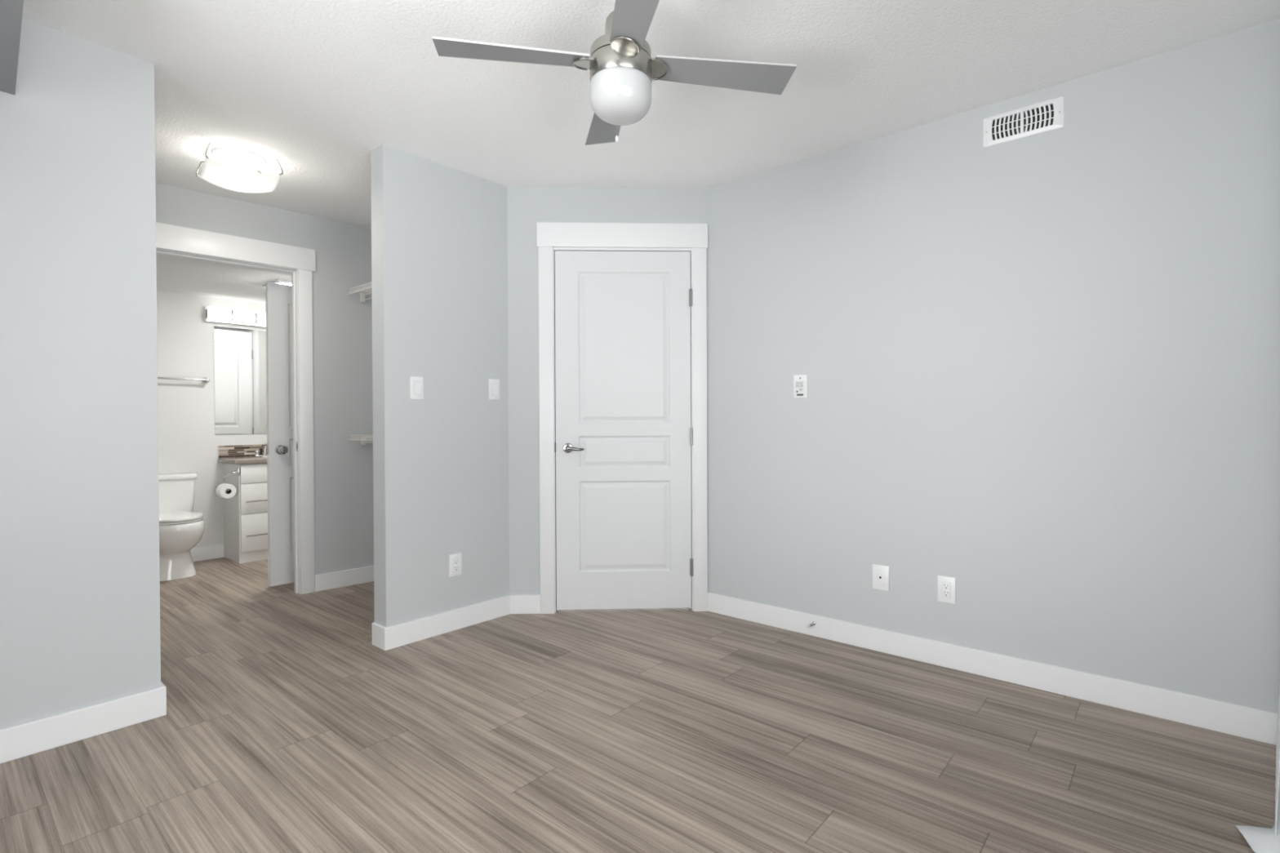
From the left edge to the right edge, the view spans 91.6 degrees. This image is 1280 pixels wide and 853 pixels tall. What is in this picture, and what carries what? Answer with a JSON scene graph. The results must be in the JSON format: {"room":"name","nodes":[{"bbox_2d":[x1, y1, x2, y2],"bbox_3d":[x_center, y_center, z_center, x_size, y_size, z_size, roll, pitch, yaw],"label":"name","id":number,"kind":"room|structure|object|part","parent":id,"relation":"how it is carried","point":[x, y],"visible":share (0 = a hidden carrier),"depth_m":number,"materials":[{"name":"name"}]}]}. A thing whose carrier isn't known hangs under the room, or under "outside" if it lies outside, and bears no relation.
{"room":"empty bedroom","nodes":[
{"label":"empty bedroom","id":0,"kind":"room"},
{"bbox_2d":[156,290,266,551],"bbox_3d":[-3.623,0.017,4.924,0.100,2.110,2.150,0,1,41],"label":"wall","id":1,"kind":"structure","parent":0,"point":[188,442],"depth_m":4.94,"materials":[{"name":"white paint"}]},
{"bbox_2d":[157,377,209,382],"bbox_3d":[-3.662,-0.368,4.742,0.075,0.046,0.656,0,1,41],"label":"towel bar","id":2,"kind":"object","parent":1,"relation":"attached to","point":[205,380],"visible":0.48,"depth_m":4.86,"materials":[{"name":"silver metal"}]},
{"bbox_3d":[-3.463,-0.371,4.973,0.075,0.046,0.046,0,1,41],"label":"post","id":3,"kind":"part","parent":2,"relation":"part of","materials":[{"name":"silver metal"}]},
{"bbox_2d":[190,543,224,561],"bbox_3d":[-3.808,1.021,4.625,0.014,0.108,1.237,0,1,41],"label":"baseboard","id":4,"kind":"structure","parent":1,"relation":"attached to","point":[206,553],"depth_m":5.00,"materials":[{"name":"white paint"}]},
{"bbox_2d":[204,306,266,327],"bbox_3d":[-3.230,-0.905,5.219,0.105,0.118,0.690,0,1,41],"label":"vanity light","id":5,"kind":"object","parent":1,"relation":"attached to","point":[211,313],"visible":0.59,"depth_m":5.08,"materials":[{"name":"white glass"}]},
{"bbox_3d":[-3.391,-0.903,5.018,0.087,0.113,0.147,0,1,41],"label":"lamp shade","id":6,"kind":"part","parent":5,"relation":"part of","materials":[{"name":"white glass"}]},
{"bbox_3d":[-3.280,-0.905,5.147,0.087,0.113,0.147,0,1,41],"label":"lamp shade","id":7,"kind":"part","parent":5,"relation":"part of","materials":[{"name":"white glass"}]},
{"bbox_3d":[-3.169,-0.906,5.277,0.087,0.113,0.147,0,1,41],"label":"lamp shade","id":8,"kind":"part","parent":5,"relation":"part of","materials":[{"name":"white glass"}]},
{"bbox_2d":[213,325,266,434],"bbox_3d":[-3.220,-0.377,5.309,0.006,0.879,0.700,0,1,41],"label":"mirror","id":9,"kind":"object","parent":1,"relation":"attached to","point":[239,354],"visible":0.64,"depth_m":5.18,"materials":[{"name":"grey mirror"}]},
{"bbox_2d":[217,444,263,457],"bbox_3d":[-3.205,0.202,5.326,0.010,0.098,0.696,0,1,41],"label":"backsplash","id":10,"kind":"structure","parent":1,"relation":"attached to","point":[236,451],"depth_m":5.17,"materials":[{"name":"tile"}]},
{"bbox_2d":[155,253,291,304],"bbox_3d":[-3.018,-1.061,4.391,1.706,0.050,2.150,0,1,41],"label":"ceiling","id":11,"kind":"structure","parent":0,"point":[175,274],"depth_m":4.37,"materials":[{"name":"white paint"}]},
{"bbox_2d":[262,279,291,287],"bbox_3d":[-2.558,-1.026,4.584,0.300,0.026,0.300,0,1,41],"label":"ceiling light","id":12,"kind":"object","parent":11,"relation":"attached to","point":[277,281],"visible":0.29,"depth_m":4.43,"materials":[{"name":"white glass"}]},
{"bbox_2d":[0,17,509,729],"bbox_3d":[-1.933,-0.132,2.279,0.120,2.440,3.542,0,1,41],"label":"wall","id":13,"kind":"structure","parent":0,"point":[80,571],"depth_m":2.26,"materials":[{"name":"grey paint"}]},
{"bbox_2d":[0,0,23,94],"bbox_3d":[-2.084,-1.092,1.430,0.752,0.020,0.974,0,1,41],"label":"wall shelf","id":14,"kind":"object","parent":13,"relation":"attached to","point":[11,11],"visible":1,"depth_m":1.75,"materials":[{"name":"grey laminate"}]},
{"bbox_2d":[0,681,166,764],"bbox_3d":[-2.455,1.042,1.665,0.134,0.108,1.908,0,1,41],"label":"baseboard","id":15,"kind":"structure","parent":13,"relation":"attached to","point":[20,740],"depth_m":2.16,"materials":[{"name":"white paint"}]},
{"bbox_2d":[409,376,423,399],"bbox_3d":[-1.119,-0.193,3.125,0.012,0.114,0.072,0,1,41],"label":"light switch","id":16,"kind":"object","parent":13,"relation":"attached to","point":[416,384],"visible":1,"depth_m":3.12,"materials":[{"name":"white plastic"}]},
{"bbox_2d":[371,595,510,650],"bbox_3d":[-1.031,1.022,3.324,0.134,0.108,0.756,0,1,41],"label":"baseboard","id":17,"kind":"structure","parent":13,"relation":"attached to","point":[384,638],"depth_m":3.21,"materials":[{"name":"white paint"}]},
{"bbox_2d":[448,552,462,577],"bbox_3d":[-0.976,0.733,3.298,0.009,0.117,0.074,0,1,41],"label":"wall outlet","id":18,"kind":"object","parent":13,"relation":"attached to","point":[455,560],"visible":1,"depth_m":3.29,"materials":[{"name":"white plastic"}]},
{"bbox_2d":[453,558,458,571],"bbox_3d":[-0.974,0.733,3.296,0.002,0.067,0.033,0,1,41],"label":"receptacle","id":19,"kind":"object","parent":18,"relation":"attached to","point":[455,561],"depth_m":3.29,"materials":[{"name":"white plastic"}]},
{"bbox_2d":[488,378,499,399],"bbox_3d":[-0.814,-0.207,3.480,0.012,0.116,0.072,0,1,41],"label":"light switch","id":20,"kind":"object","parent":13,"relation":"attached to","point":[493,384],"visible":1,"depth_m":3.48,"materials":[{"name":"white plastic"}]},
{"bbox_2d":[155,182,373,574],"bbox_3d":[-2.512,-0.142,3.742,2.280,2.440,0.110,-1,1,-44],"label":"wall","id":21,"kind":"structure","parent":0,"point":[342,324],"depth_m":4.13,"materials":[{"name":"grey paint"}]},
{"bbox_2d":[155,222,315,594],"bbox_3d":[-2.499,-0.030,3.739,0.994,2.216,0.135,-1,1,-44],"label":"door frame","id":22,"kind":"structure","parent":21,"relation":"in","point":[171,240],"depth_m":3.98,"materials":[{"name":"white paint"}]},
{"bbox_3d":[-2.148,0.030,4.005,0.083,2.088,0.018,-1,1,-44],"label":"casing","id":23,"kind":"part","parent":22,"relation":"part of","materials":[{"name":"white paint"}]},
{"bbox_2d":[265,282,293,586],"bbox_3d":[-2.181,0.041,4.395,0.330,2.060,0.774,0,1,41],"label":"door","id":24,"kind":"structure","parent":21,"relation":"in","point":[278,296],"depth_m":4.18,"materials":[{"name":"white paint"}]},
{"bbox_3d":[-2.388,0.156,4.155,0.070,0.062,0.062,0,1,41],"label":"knob","id":25,"kind":"part","parent":24,"relation":"part of","materials":[{"name":"silver metal"}]},
{"bbox_2d":[314,565,373,591],"bbox_3d":[-1.889,1.017,4.261,0.623,0.108,0.016,-1,1,-44],"label":"baseboard","id":26,"kind":"structure","parent":21,"relation":"attached to","point":[325,581],"depth_m":4.16,"materials":[{"name":"white paint"}]},
{"bbox_2d":[506,186,706,595],"bbox_3d":[-0.159,-0.150,3.639,1.192,2.440,0.110,0,0,-2],"label":"wall","id":27,"kind":"structure","parent":0,"point":[526,206],"depth_m":3.57,"materials":[{"name":"grey paint"}]},
{"bbox_2d":[510,594,540,613],"bbox_3d":[-0.660,1.018,3.568,0.176,0.108,0.014,0,0,-2],"label":"baseboard","id":28,"kind":"structure","parent":27,"relation":"attached to","point":[520,603],"depth_m":3.56,"materials":[{"name":"white paint"}]},
{"bbox_2d":[536,222,707,613],"bbox_3d":[-0.097,-0.047,3.615,0.978,2.233,0.164,0,0,-2],"label":"door","id":29,"kind":"structure","parent":27,"relation":"in","point":[623,306],"depth_m":3.59,"materials":[{"name":"white paint"}]},
{"bbox_3d":[-0.534,0.024,3.562,0.083,2.096,0.018,0,0,-2],"label":"casing","id":30,"kind":"part","parent":29,"relation":"part of","materials":[{"name":"white paint"}]},
{"bbox_3d":[-0.413,0.124,3.562,0.057,0.057,0.042,0,0,-2],"label":"handle","id":31,"kind":"part","parent":29,"relation":"part of","materials":[{"name":"silver metal"}]},
{"bbox_3d":[-0.370,0.125,3.536,0.105,0.026,0.024,0,0,-2],"label":"lever","id":32,"kind":"part","parent":29,"relation":"part of","materials":[{"name":"silver metal"}]},
{"bbox_3d":[0.346,0.020,3.596,0.083,2.096,0.018,0,0,-2],"label":"casing","id":33,"kind":"part","parent":29,"relation":"part of","materials":[{"name":"white paint"}]},
{"bbox_2d":[0,557,1275,852],"bbox_3d":[-1.556,1.086,2.378,9.083,0.001,4.680,0,1,41],"label":"floor","id":34,"kind":"structure","parent":0,"point":[284,728],"depth_m":2.06,"materials":[{"name":"wood"}]},
{"bbox_2d":[158,472,204,581],"bbox_3d":[-3.428,0.719,4.528,0.702,0.712,0.446,0,1,41],"label":"toilet","id":35,"kind":"object","parent":34,"relation":"on","point":[181,528],"visible":0.56,"depth_m":4.43,"materials":[{"name":"white ceramic"}]},
{"bbox_3d":[-3.616,0.545,4.688,0.196,0.287,0.426,0,1,41],"label":"tank","id":36,"kind":"part","parent":35,"relation":"part of","materials":[{"name":"white ceramic"}]},
{"bbox_3d":[-3.615,0.382,4.685,0.213,0.039,0.446,0,1,41],"label":"tank lid","id":37,"kind":"part","parent":35,"relation":"part of","materials":[{"name":"white ceramic"}]},
{"bbox_3d":[-3.362,0.666,4.471,0.508,0.015,0.368,0,1,41],"label":"seat","id":38,"kind":"part","parent":35,"relation":"part of","materials":[{"name":"white plastic"}]},
{"bbox_3d":[-3.357,0.644,4.466,0.502,0.022,0.372,0,1,41],"label":"lid","id":39,"kind":"part","parent":35,"relation":"part of","materials":[{"name":"white plastic"}]},
{"bbox_3d":[-3.392,0.876,4.499,0.608,0.398,0.408,0,1,41],"label":"bowl","id":40,"kind":"part","parent":35,"relation":"part of","materials":[{"name":"white ceramic"}]},
{"bbox_2d":[222,462,267,563],"bbox_3d":[-3.035,0.679,5.208,0.423,0.776,0.655,0,1,41],"label":"vanity cabinet","id":41,"kind":"object","parent":34,"relation":"on","point":[245,513],"visible":0.32,"depth_m":4.93,"materials":[{"name":"white wood"}]},
{"bbox_2d":[222,468,239,490],"bbox_3d":[-3.190,0.410,4.859,0.154,0.168,0.072,0,1,41],"label":"paper holder","id":42,"kind":"object","parent":41,"relation":"attached to","point":[237,472],"visible":0.84,"depth_m":4.83,"materials":[{"name":"silver metal"}]},
{"bbox_2d":[216,483,236,498],"bbox_3d":[-3.221,0.501,4.847,0.100,0.112,0.112,0,1,41],"label":"toilet roll","id":43,"kind":"object","parent":42,"relation":"hanging from","point":[220,490],"visible":0.94,"depth_m":4.82,"materials":[{"name":"white paper"}]},
{"bbox_3d":[-3.200,0.374,4.840,0.146,0.056,0.051,0,1,18],"label":"arm","id":44,"kind":"part","parent":42,"relation":"part of","materials":[{"name":"silver metal"}]},
{"bbox_2d":[217,456,266,464],"bbox_3d":[-3.054,0.269,5.196,0.407,0.043,0.696,0,1,41],"label":"countertop","id":45,"kind":"structure","parent":41,"relation":"on","point":[249,460],"depth_m":4.92,"materials":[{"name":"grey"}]},
{"bbox_2d":[253,443,266,456],"bbox_3d":[-3.145,0.194,5.241,0.133,0.116,0.150,0,1,41],"label":"faucet","id":46,"kind":"object","parent":45,"relation":"on","point":[264,448],"visible":0.52,"depth_m":5.24,"materials":[{"name":"silver metal"}]},
{"bbox_2d":[254,449,259,455],"bbox_3d":[-3.215,0.219,5.229,0.040,0.047,0.040,0,1,41],"label":"tap","id":47,"kind":"object","parent":46,"relation":"on","point":[256,451],"depth_m":5.22,"materials":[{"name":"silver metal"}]},
{"bbox_3d":[-3.012,0.834,4.973,0.018,0.290,0.310,0,1,41],"label":"drawer","id":48,"kind":"part","parent":41,"relation":"part of","materials":[{"name":"white wood"}]},
{"bbox_3d":[-3.013,0.567,4.971,0.018,0.234,0.310,0,1,41],"label":"drawer","id":49,"kind":"part","parent":41,"relation":"part of","materials":[{"name":"white wood"}]},
{"bbox_3d":[-3.014,0.374,4.970,0.018,0.142,0.310,0,1,41],"label":"drawer","id":50,"kind":"part","parent":41,"relation":"part of","materials":[{"name":"white wood"}]},
{"bbox_3d":[-2.994,0.586,4.956,0.033,0.011,0.256,0,1,41],"label":"drawer pull","id":51,"kind":"part","parent":41,"relation":"part of","materials":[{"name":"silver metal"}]},
{"bbox_3d":[-2.993,0.855,4.958,0.033,0.011,0.256,0,1,41],"label":"drawer pull","id":52,"kind":"part","parent":41,"relation":"part of","materials":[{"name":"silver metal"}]},
{"bbox_2d":[22,0,1279,227],"bbox_3d":[-0.867,-1.402,1.855,4.980,0.100,4.510,0,1,41],"label":"ceiling","id":53,"kind":"structure","parent":0,"point":[312,86],"depth_m":2.40,"materials":[{"name":"white paint"}]},
{"bbox_2d":[195,142,283,193],"bbox_3d":[-2.022,-1.282,3.142,0.326,0.154,0.326,-1,1,-42],"label":"ceiling light","id":54,"kind":"object","parent":53,"relation":"attached to","point":[220,171],"visible":1,"depth_m":3.09,"materials":[{"name":"white glass"}]},
{"bbox_3d":[-2.022,-1.318,3.142,0.060,0.030,0.060,-1,1,-42],"label":"bulb","id":55,"kind":"part","parent":54,"relation":"part of","materials":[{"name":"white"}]},
{"bbox_2d":[431,0,796,145],"bbox_3d":[-0.058,-1.124,1.856,0.836,0.463,0.836,0,1,35],"label":"ceiling fan","id":56,"kind":"object","parent":53,"relation":"hanging from","point":[620,64],"visible":1,"depth_m":1.81,"materials":[{"name":"grey wood"}]},
{"bbox_3d":[-0.367,-1.079,1.803,0.432,0.029,0.124,0,1,-10],"label":"blade","id":57,"kind":"part","parent":56,"relation":"part of","materials":[{"name":"grey wood"}]},
{"bbox_3d":[-0.111,-1.083,2.166,0.124,0.029,0.432,0,1,-10],"label":"blade","id":58,"kind":"part","parent":56,"relation":"part of","materials":[{"name":"grey wood"}]},
{"bbox_3d":[-0.057,-0.970,1.858,0.185,0.109,0.185,0,1,41],"label":"glass globe","id":59,"kind":"part","parent":56,"relation":"part of","materials":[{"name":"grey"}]},
{"bbox_3d":[-0.003,-1.078,1.547,0.124,0.029,0.432,0,1,-10],"label":"blade","id":60,"kind":"part","parent":56,"relation":"part of","materials":[{"name":"grey wood"}]},
{"bbox_3d":[0.252,-1.082,1.911,0.432,0.029,0.124,0,1,-10],"label":"blade","id":61,"kind":"part","parent":56,"relation":"part of","materials":[{"name":"grey wood"}]},
{"bbox_2d":[706,18,1279,712],"bbox_3d":[1.408,-0.149,2.809,2.704,2.440,0.120,0,1,41],"label":"wall","id":62,"kind":"structure","parent":0,"point":[1042,371],"depth_m":2.56,"materials":[{"name":"grey paint"}]},
{"bbox_2d":[793,374,807,398],"bbox_3d":[0.830,-0.207,3.221,0.074,0.119,0.008,0,1,41],"label":"wall control","id":63,"kind":"object","parent":62,"relation":"attached to","point":[800,381],"visible":1,"depth_m":3.22,"materials":[{"name":"white plastic"}]},
{"bbox_3d":[0.828,-0.196,3.219,0.058,0.083,0.001,0,1,41],"label":"key panel","id":64,"kind":"part","parent":63,"relation":"part of","materials":[{"name":"white plastic"}]},
{"bbox_2d":[806,621,815,627],"bbox_3d":[0.864,1.003,3.146,0.018,0.018,0.071,0,1,41],"label":"door stop","id":65,"kind":"object","parent":62,"relation":"attached to","point":[813,623],"visible":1,"depth_m":3.14,"materials":[{"name":"grey metal"}]},
{"bbox_2d":[872,564,888,591],"bbox_3d":[1.144,0.718,2.959,0.079,0.118,0.012,0,1,41],"label":"cable jack","id":66,"kind":"object","parent":62,"relation":"attached to","point":[880,572],"visible":1,"depth_m":2.96,"materials":[{"name":"white plastic"}]},
{"bbox_2d":[937,575,955,604],"bbox_3d":[1.364,0.726,2.772,0.074,0.117,0.009,0,1,41],"label":"wall outlet","id":67,"kind":"object","parent":62,"relation":"attached to","point":[946,584],"visible":1,"depth_m":2.77,"materials":[{"name":"white plastic"}]},
{"bbox_2d":[942,582,950,597],"bbox_3d":[1.363,0.726,2.770,0.033,0.067,0.002,0,1,41],"label":"receptacle","id":68,"kind":"object","parent":67,"relation":"attached to","point":[945,585],"depth_m":2.77,"materials":[{"name":"white plastic"}]},
{"bbox_2d":[707,591,1277,745],"bbox_3d":[1.348,1.017,2.786,2.519,0.108,0.014,0,1,41],"label":"baseboard","id":69,"kind":"structure","parent":62,"relation":"attached to","point":[1234,719],"depth_m":2.56,"materials":[{"name":"white paint"}]},
{"bbox_2d":[982,96,1064,147],"bbox_3d":[1.575,-1.252,2.567,0.288,0.125,0.010,0,1,41],"label":"air vent","id":70,"kind":"object","parent":62,"relation":"in","point":[1046,116],"visible":1,"depth_m":2.56,"materials":[{"name":"white plastic"}]},
{"bbox_2d":[1235,684,1279,852],"bbox_3d":[1.833,-0.134,1.776,0.826,2.419,0.115,-1,1,-38],"label":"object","id":71,"kind":"object","parent":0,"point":[1261,840],"visible":1,"depth_m":1.61,"materials":[{"name":"white paint"}]},
{"bbox_3d":[-1.258,-0.150,4.100,1.348,2.440,0.100,0,1,41],"label":"wall","id":72,"kind":"structure","parent":0,"visible":0},
{"bbox_2d":[346,282,372,302],"bbox_3d":[-1.402,-0.882,3.919,1.195,0.075,0.346,0,1,41],"label":"wire shelf","id":73,"kind":"object","parent":72,"relation":"attached to","point":[366,287],"visible":0.21,"depth_m":4.14,"materials":[{"name":"white metal"}]},
{"bbox_2d":[347,434,373,444],"bbox_3d":[-1.398,0.090,3.927,1.195,0.075,0.346,0,1,41],"label":"wire shelf","id":74,"kind":"object","parent":72,"relation":"attached to","point":[363,440],"visible":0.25,"depth_m":4.12,"materials":[{"name":"white metal"}]}
]}

